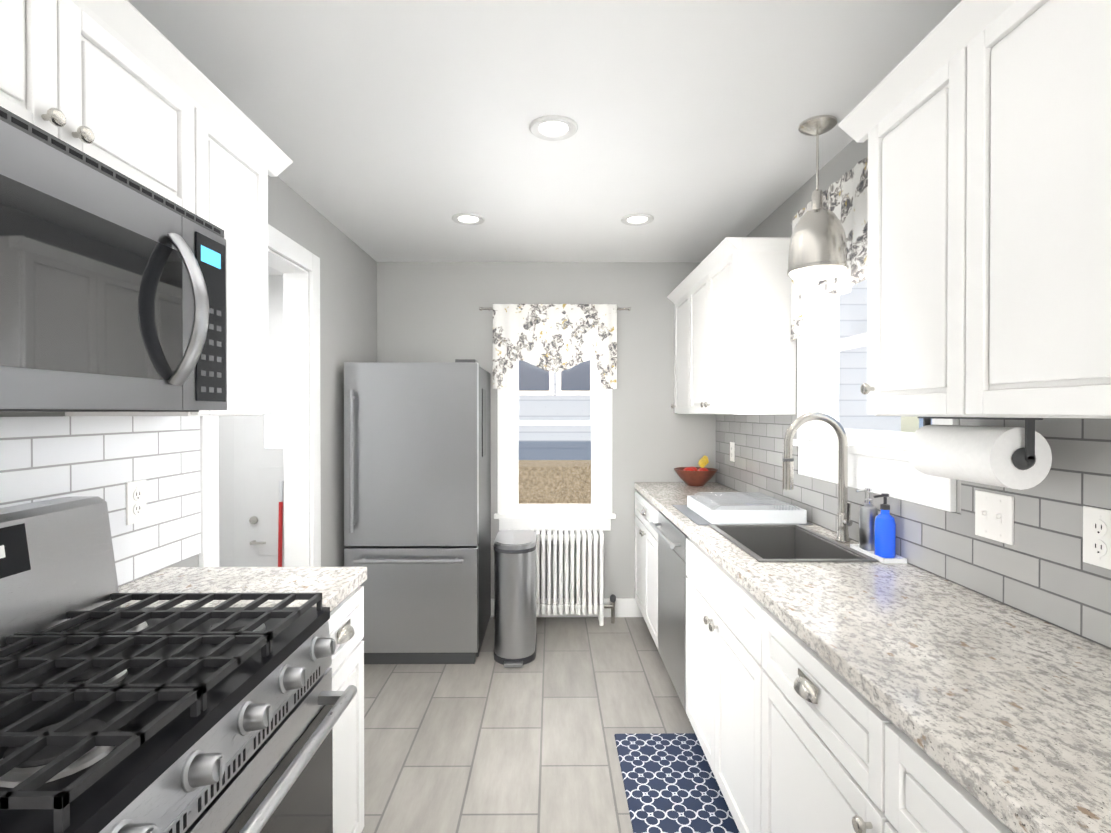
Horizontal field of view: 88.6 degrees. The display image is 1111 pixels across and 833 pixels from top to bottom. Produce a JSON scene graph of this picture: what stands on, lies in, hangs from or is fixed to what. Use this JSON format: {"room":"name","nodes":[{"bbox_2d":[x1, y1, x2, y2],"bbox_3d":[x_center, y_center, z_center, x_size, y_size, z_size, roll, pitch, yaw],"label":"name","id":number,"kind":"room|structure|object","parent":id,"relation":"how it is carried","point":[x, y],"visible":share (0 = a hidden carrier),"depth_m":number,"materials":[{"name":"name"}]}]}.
{"room":"kitchen","nodes":[
{"label":"kitchen","id":0,"kind":"room"},
{"bbox_2d":[0,175,376,566],"bbox_3d":[-1.242,0.176,1.208,0.120,2.390,5.240,0,0,0],"label":"wall","id":1,"kind":"structure","parent":0,"point":[348,299],"depth_m":3.05,"materials":[{"name":"paint"}]},
{"bbox_2d":[0,416,200,586],"bbox_3d":[-1.168,0.237,0.238,0.008,0.459,3.293,0,0,0],"label":"backsplash","id":2,"kind":"structure","parent":1,"relation":"attached to","point":[106,458],"depth_m":1.54,"materials":[{"name":"tile"}]},
{"bbox_2d":[126,480,146,524],"bbox_3d":[-1.169,0.238,1.589,0.008,0.116,0.072,0,0,0],"label":"electrical outlet","id":3,"kind":"object","parent":2,"relation":"attached to","point":[136,508],"visible":1,"depth_m":1.58,"materials":[{"name":"white plastic"}]},
{"bbox_2d":[0,0,207,220],"bbox_3d":[-1.018,-0.618,0.984,0.318,0.338,0.760,0,0,0],"label":"upper cabinet","id":4,"kind":"object","parent":1,"relation":"attached to","point":[126,88],"depth_m":1.10,"materials":[{"name":"white wood"}]},
{"bbox_2d":[0,106,226,411],"bbox_3d":[-0.947,-0.226,0.988,0.461,0.434,0.752,0,0,0],"label":"microwave","id":5,"kind":"object","parent":4,"relation":"attached to","point":[113,290],"visible":1,"depth_m":0.98,"materials":[{"name":"grey metal"}]},
{"bbox_2d":[65,84,275,415],"bbox_3d":[-1.022,-0.396,1.540,0.318,0.790,0.350,0,0,0],"label":"upper cabinet","id":6,"kind":"object","parent":1,"relation":"attached to","point":[240,160],"depth_m":1.57,"materials":[{"name":"white wood"}]},
{"bbox_2d":[199,224,320,566],"bbox_3d":[-1.240,0.288,2.369,0.138,2.150,0.960,0,0,0],"label":"door frame","id":7,"kind":"structure","parent":1,"relation":"attached to","point":[301,324],"depth_m":2.75,"materials":[{"name":"white wood"}]},
{"bbox_2d":[219,276,283,566],"bbox_3d":[-1.315,0.424,2.915,0.005,2.910,2.850,0,0,0],"label":"wall","id":8,"kind":"structure","parent":0,"point":[226,438],"depth_m":2.28,"materials":[{"name":"white paint"}]},
{"bbox_2d":[233,383,283,566],"bbox_3d":[-1.881,0.810,4.176,0.980,2.120,0.078,0,0,0],"label":"entry door","id":9,"kind":"structure","parent":8,"relation":"in","point":[258,458],"depth_m":4.18,"materials":[{"name":"white wood"}]},
{"bbox_2d":[361,617,694,832],"bbox_3d":[-0.037,1.401,1.225,2.530,0.060,5.480,0,0,0],"label":"floor","id":10,"kind":"structure","parent":0,"point":[486,742],"depth_m":2.47,"materials":[{"name":"tile"}]},
{"bbox_2d":[0,496,356,832],"bbox_3d":[-0.815,0.783,0.996,0.706,1.178,0.756,0,0,0],"label":"range","id":11,"kind":"object","parent":10,"relation":"on","point":[169,717],"visible":1,"depth_m":1.01,"materials":[{"name":"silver metal"}]},
{"bbox_2d":[328,586,363,832],"bbox_3d":[-0.865,0.934,1.552,0.633,0.868,0.348,0,0,0],"label":"base cabinet","id":12,"kind":"object","parent":10,"relation":"on","point":[346,625],"visible":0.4,"depth_m":1.60,"materials":[{"name":"white wood"}]},
{"bbox_2d":[118,567,366,611],"bbox_3d":[-0.876,0.478,1.555,0.609,0.040,0.360,0,0,0],"label":"countertop","id":13,"kind":"structure","parent":12,"relation":"on","point":[335,586],"depth_m":1.57,"materials":[{"name":"stone"}]},
{"bbox_2d":[344,359,490,663],"bbox_3d":[-0.786,0.521,3.417,0.720,1.668,0.784,0,0,0],"label":"fridge","id":14,"kind":"object","parent":10,"relation":"on","point":[417,488],"visible":0.92,"depth_m":3.08,"materials":[{"name":"grey metal"}]},
{"bbox_2d":[494,530,536,666],"bbox_3d":[-0.231,1.027,3.286,0.238,0.658,0.439,0,0,0],"label":"trash can","id":15,"kind":"object","parent":10,"relation":"on","point":[515,638],"visible":1,"depth_m":3.12,"materials":[{"name":"grey metal"}]},
{"bbox_2d":[531,530,615,625],"bbox_3d":[0.037,1.053,3.728,0.720,0.600,0.140,0,0,0],"label":"radiator","id":16,"kind":"object","parent":10,"relation":"on","point":[594,539],"visible":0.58,"depth_m":3.67,"materials":[{"name":"white metal"}]},
{"bbox_2d":[635,490,653,632],"bbox_3d":[0.815,0.921,3.426,0.553,0.868,0.836,0,0,0],"label":"base cabinet","id":17,"kind":"object","parent":10,"relation":"on","point":[642,505],"depth_m":3.50,"materials":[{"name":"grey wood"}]},
{"bbox_2d":[651,506,658,648],"bbox_3d":[0.819,0.926,2.698,0.553,0.868,0.722,0,0,0],"label":"base cabinet","id":18,"kind":"object","parent":10,"relation":"on","point":[654,511],"depth_m":3.12,"materials":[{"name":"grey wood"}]},
{"bbox_2d":[650,511,688,709],"bbox_3d":[0.783,0.928,2.697,0.590,0.865,0.610,0,0,0],"label":"dishwasher","id":19,"kind":"object","parent":10,"relation":"on","point":[672,576],"visible":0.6,"depth_m":2.62,"materials":[{"name":"grey"}]},
{"bbox_2d":[614,733,739,832],"bbox_3d":[0.447,1.359,1.893,0.386,0.012,1.070,0,0,0],"label":"anti-fatigue mat","id":20,"kind":"object","parent":10,"relation":"on","point":[671,785],"visible":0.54,"depth_m":2.08,"materials":[{"name":"blue fabric"}]},
{"bbox_2d":[686,538,746,832],"bbox_3d":[0.825,0.932,1.932,0.553,0.868,0.910,0,0,0],"label":"base cabinet","id":21,"kind":"object","parent":10,"relation":"on","point":[716,603],"depth_m":1.91,"materials":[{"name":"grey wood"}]},
{"bbox_2d":[747,591,854,832],"bbox_3d":[0.829,0.937,1.248,0.553,0.868,0.662,0,0,0],"label":"base cabinet","id":22,"kind":"object","parent":10,"relation":"on","point":[794,733],"depth_m":1.32,"materials":[{"name":"white wood"}]},
{"bbox_2d":[855,689,1011,832],"bbox_3d":[0.833,0.941,0.688,0.553,0.868,0.662,0,0,0],"label":"base cabinet","id":23,"kind":"object","parent":10,"relation":"on","point":[899,788],"depth_m":0.92,"materials":[{"name":"white wood"}]},
{"bbox_2d":[634,482,1110,832],"bbox_3d":[0.827,0.481,1.224,0.557,0.040,5.235,0,0,0],"label":"countertop","id":24,"kind":"structure","parent":23,"relation":"on","point":[1000,712],"depth_m":1.04,"materials":[{"name":"stone"}]},
{"bbox_2d":[674,456,717,485],"bbox_3d":[0.902,0.348,3.664,0.276,0.190,0.276,0,0,0],"label":"fruit bowl","id":25,"kind":"object","parent":24,"relation":"on","point":[702,475],"visible":1,"depth_m":3.59,"materials":[{"name":"red ceramic"}]},
{"bbox_2d":[672,492,812,524],"bbox_3d":[0.829,0.410,2.614,0.480,0.080,0.500,0,0,0],"label":"dish rack","id":26,"kind":"object","parent":24,"relation":"on","point":[706,508],"visible":1,"depth_m":2.47,"materials":[{"name":"white plastic"}]},
{"bbox_2d":[709,524,878,561],"bbox_3d":[0.823,0.558,2.070,0.376,0.221,0.576,0,0,0],"label":"sink","id":27,"kind":"object","parent":24,"relation":"in","point":[775,542],"visible":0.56,"depth_m":2.33,"materials":[{"name":"silver metal"}]},
{"bbox_2d":[782,412,852,542],"bbox_3d":[0.947,0.219,2.047,0.244,0.470,0.090,0,0,0],"label":"faucet","id":28,"kind":"object","parent":24,"relation":"on","point":[844,521],"visible":0.98,"depth_m":2.06,"materials":[{"name":"silver metal"}]},
{"bbox_2d":[850,488,906,563],"bbox_3d":[1.051,0.348,1.865,0.078,0.214,0.200,0,0,0],"label":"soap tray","id":29,"kind":"object","parent":24,"relation":"on","point":[877,536],"visible":1,"depth_m":1.82,"materials":[{"name":"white plastic"}]},
{"bbox_2d":[127,0,961,275],"bbox_3d":[-0.703,-1.050,1.398,3.860,0.060,5.870,0,0,0],"label":"ceiling","id":30,"kind":"structure","parent":0,"point":[396,130],"depth_m":1.87,"materials":[{"name":"paint"}]},
{"bbox_2d":[452,213,484,224],"bbox_3d":[-0.453,-1.026,2.965,0.172,0.009,0.172,0,0,0],"label":"recessed light","id":31,"kind":"object","parent":30,"relation":"in","point":[467,218],"visible":0.98,"depth_m":2.96,"materials":[{"name":"grey"}]},
{"bbox_2d":[529,115,577,140],"bbox_3d":[-0.007,-1.019,2.018,0.172,0.009,0.172,0,0,0],"label":"recessed light","id":32,"kind":"object","parent":30,"relation":"in","point":[553,128],"visible":0.98,"depth_m":2.01,"materials":[{"name":"grey"}]},
{"bbox_2d":[621,213,653,225],"bbox_3d":[0.426,-1.026,2.971,0.172,0.009,0.172,0,0,0],"label":"recessed light","id":33,"kind":"object","parent":30,"relation":"in","point":[637,219],"visible":1,"depth_m":2.97,"materials":[{"name":"grey"}]},
{"bbox_2d":[787,115,847,280],"bbox_3d":[0.918,-0.757,1.996,0.196,0.535,0.196,0,0,0],"label":"pendant lamp","id":34,"kind":"object","parent":30,"relation":"hanging from","point":[818,248],"visible":1,"depth_m":1.94,"materials":[{"name":"silver metal"}]},
{"bbox_2d":[377,262,715,598],"bbox_3d":[-0.055,0.157,3.896,2.530,2.390,0.120,0,0,0],"label":"wall","id":35,"kind":"structure","parent":0,"point":[429,312],"depth_m":3.83,"materials":[{"name":"paint"}]},
{"bbox_2d":[494,360,615,530],"bbox_3d":[-0.004,0.030,3.868,0.810,1.475,0.175,0,0,0],"label":"window","id":36,"kind":"structure","parent":35,"relation":"in","point":[596,514],"depth_m":3.82,"materials":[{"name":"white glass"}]},
{"bbox_2d":[479,304,630,388],"bbox_3d":[-0.004,-0.462,3.777,1.004,0.560,0.109,0,0,0],"label":"valance","id":37,"kind":"object","parent":35,"relation":"attached to","point":[555,337],"visible":1,"depth_m":3.75,"materials":[{"name":"fabric"}]},
{"bbox_2d":[490,598,642,617],"bbox_3d":[-0.054,1.290,3.836,2.290,0.125,0.016,0,0,0],"label":"baseboard","id":38,"kind":"structure","parent":35,"relation":"attached to","point":[626,607],"depth_m":3.82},
{"bbox_2d":[746,139,961,513],"bbox_3d":[1.168,0.176,1.224,0.120,2.390,5.240,0,0,0],"label":"wall","id":39,"kind":"structure","parent":0,"point":[777,222],"depth_m":2.46,"materials":[{"name":"paint"}]},
{"bbox_2d":[671,285,682,413],"bbox_3d":[0.945,-0.411,3.603,0.288,0.790,0.465,0,0,0],"label":"upper cabinet","id":40,"kind":"object","parent":39,"relation":"attached to","point":[677,297],"depth_m":3.72,"materials":[{"name":"white wood"}]},
{"bbox_2d":[683,237,795,414],"bbox_3d":[0.949,-0.407,3.030,0.288,0.790,0.881,0,0,0],"label":"upper cabinet","id":41,"kind":"object","parent":39,"relation":"attached to","point":[734,344],"depth_m":2.59,"materials":[{"name":"white wood"}]},
{"bbox_2d":[791,157,867,340],"bbox_3d":[1.062,-0.605,2.043,0.079,0.550,0.984,0,0,0],"label":"valance","id":42,"kind":"object","parent":39,"relation":"attached to","point":[845,198],"visible":0.33,"depth_m":2.04,"materials":[{"name":"fabric"}]},
{"bbox_2d":[793,280,958,511],"bbox_3d":[1.148,-0.250,2.051,0.150,1.020,1.030,0,0,0],"label":"window","id":43,"kind":"structure","parent":39,"relation":"in","point":[892,471],"depth_m":2.28,"materials":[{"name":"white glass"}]},
{"bbox_2d":[858,36,937,416],"bbox_3d":[0.961,-0.395,1.292,0.288,0.790,0.405,0,0,0],"label":"upper cabinet","id":44,"kind":"object","parent":39,"relation":"attached to","point":[897,123],"depth_m":1.35,"materials":[{"name":"white wood"}]},
{"bbox_2d":[907,417,1051,489],"bbox_3d":[0.982,0.078,1.343,0.132,0.152,0.340,0,0,0],"label":"paper towel","id":45,"kind":"object","parent":44,"relation":"attached to","point":[1019,458],"visible":1,"depth_m":1.24,"materials":[{"name":"white paper"}]},
{"bbox_2d":[715,414,1110,648],"bbox_3d":[1.101,0.230,1.224,0.008,0.459,5.235,0,0,0],"label":"backsplash","id":46,"kind":"structure","parent":39,"relation":"attached to","point":[1040,569],"depth_m":1.37,"materials":[{"name":"grey tile"}]},
{"bbox_2d":[730,442,734,461],"bbox_3d":[1.077,0.215,3.474,0.008,0.116,0.072,0,0,0],"label":"electrical outlet","id":47,"kind":"object","parent":46,"relation":"attached to","point":[732,451],"visible":1,"depth_m":3.46,"materials":[{"name":"white plastic"}]},
{"bbox_2d":[975,490,1013,544],"bbox_3d":[1.087,0.249,1.419,0.016,0.116,0.118,0,0,0],"label":"light switch","id":48,"kind":"object","parent":46,"relation":"attached to","point":[994,516],"visible":1,"depth_m":1.41,"materials":[{"name":"white plastic"}]},
{"bbox_2d":[1083,506,1110,569],"bbox_3d":[1.093,0.243,1.119,0.008,0.116,0.118,0,0,0],"label":"electrical outlet","id":49,"kind":"object","parent":46,"relation":"attached to","point":[1096,536],"visible":1,"depth_m":1.15,"materials":[{"name":"white plastic"}]},
{"bbox_2d":[934,0,1110,418],"bbox_3d":[0.964,-0.391,0.762,0.288,0.790,0.855,0,0,0],"label":"upper cabinet","id":50,"kind":"object","parent":39,"relation":"attached to","point":[983,127],"depth_m":1.00,"materials":[{"name":"white wood"}]},
{"bbox_3d":[-1.978,1.904,2.921,1.330,0.050,2.850,0,0,0],"label":"floor","id":51,"kind":"structure","parent":0,"visible":0},
{"bbox_2d":[278,481,282,566],"bbox_3d":[-2.001,1.170,4.122,0.200,1.400,0.102,0,0,0],"label":"broom","id":52,"kind":"object","parent":51,"relation":"on","point":[280,526],"visible":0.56,"depth_m":4.13,"materials":[{"name":"red plastic"}]},
{"label":"outside","id":53,"kind":"structure","parent":0,"visible":0},
{"bbox_2d":[519,460,590,503],"bbox_3d":[0.041,1.391,5.396,6.500,1.900,0.700,0,0,0],"label":"hedge","id":54,"kind":"object","parent":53,"point":[576,481],"depth_m":5.04,"materials":[{"name":"brown"}]},
{"bbox_2d":[519,279,900,459],"bbox_3d":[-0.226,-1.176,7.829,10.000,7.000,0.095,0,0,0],"label":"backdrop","id":55,"kind":"structure","parent":53,"point":[846,419],"depth_m":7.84,"materials":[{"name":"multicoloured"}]},
{"bbox_2d":[919,418,931,427],"bbox_3d":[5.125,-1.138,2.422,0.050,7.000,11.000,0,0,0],"label":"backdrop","id":56,"kind":"structure","parent":53,"point":[920,422],"depth_m":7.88,"materials":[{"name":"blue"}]}
]}

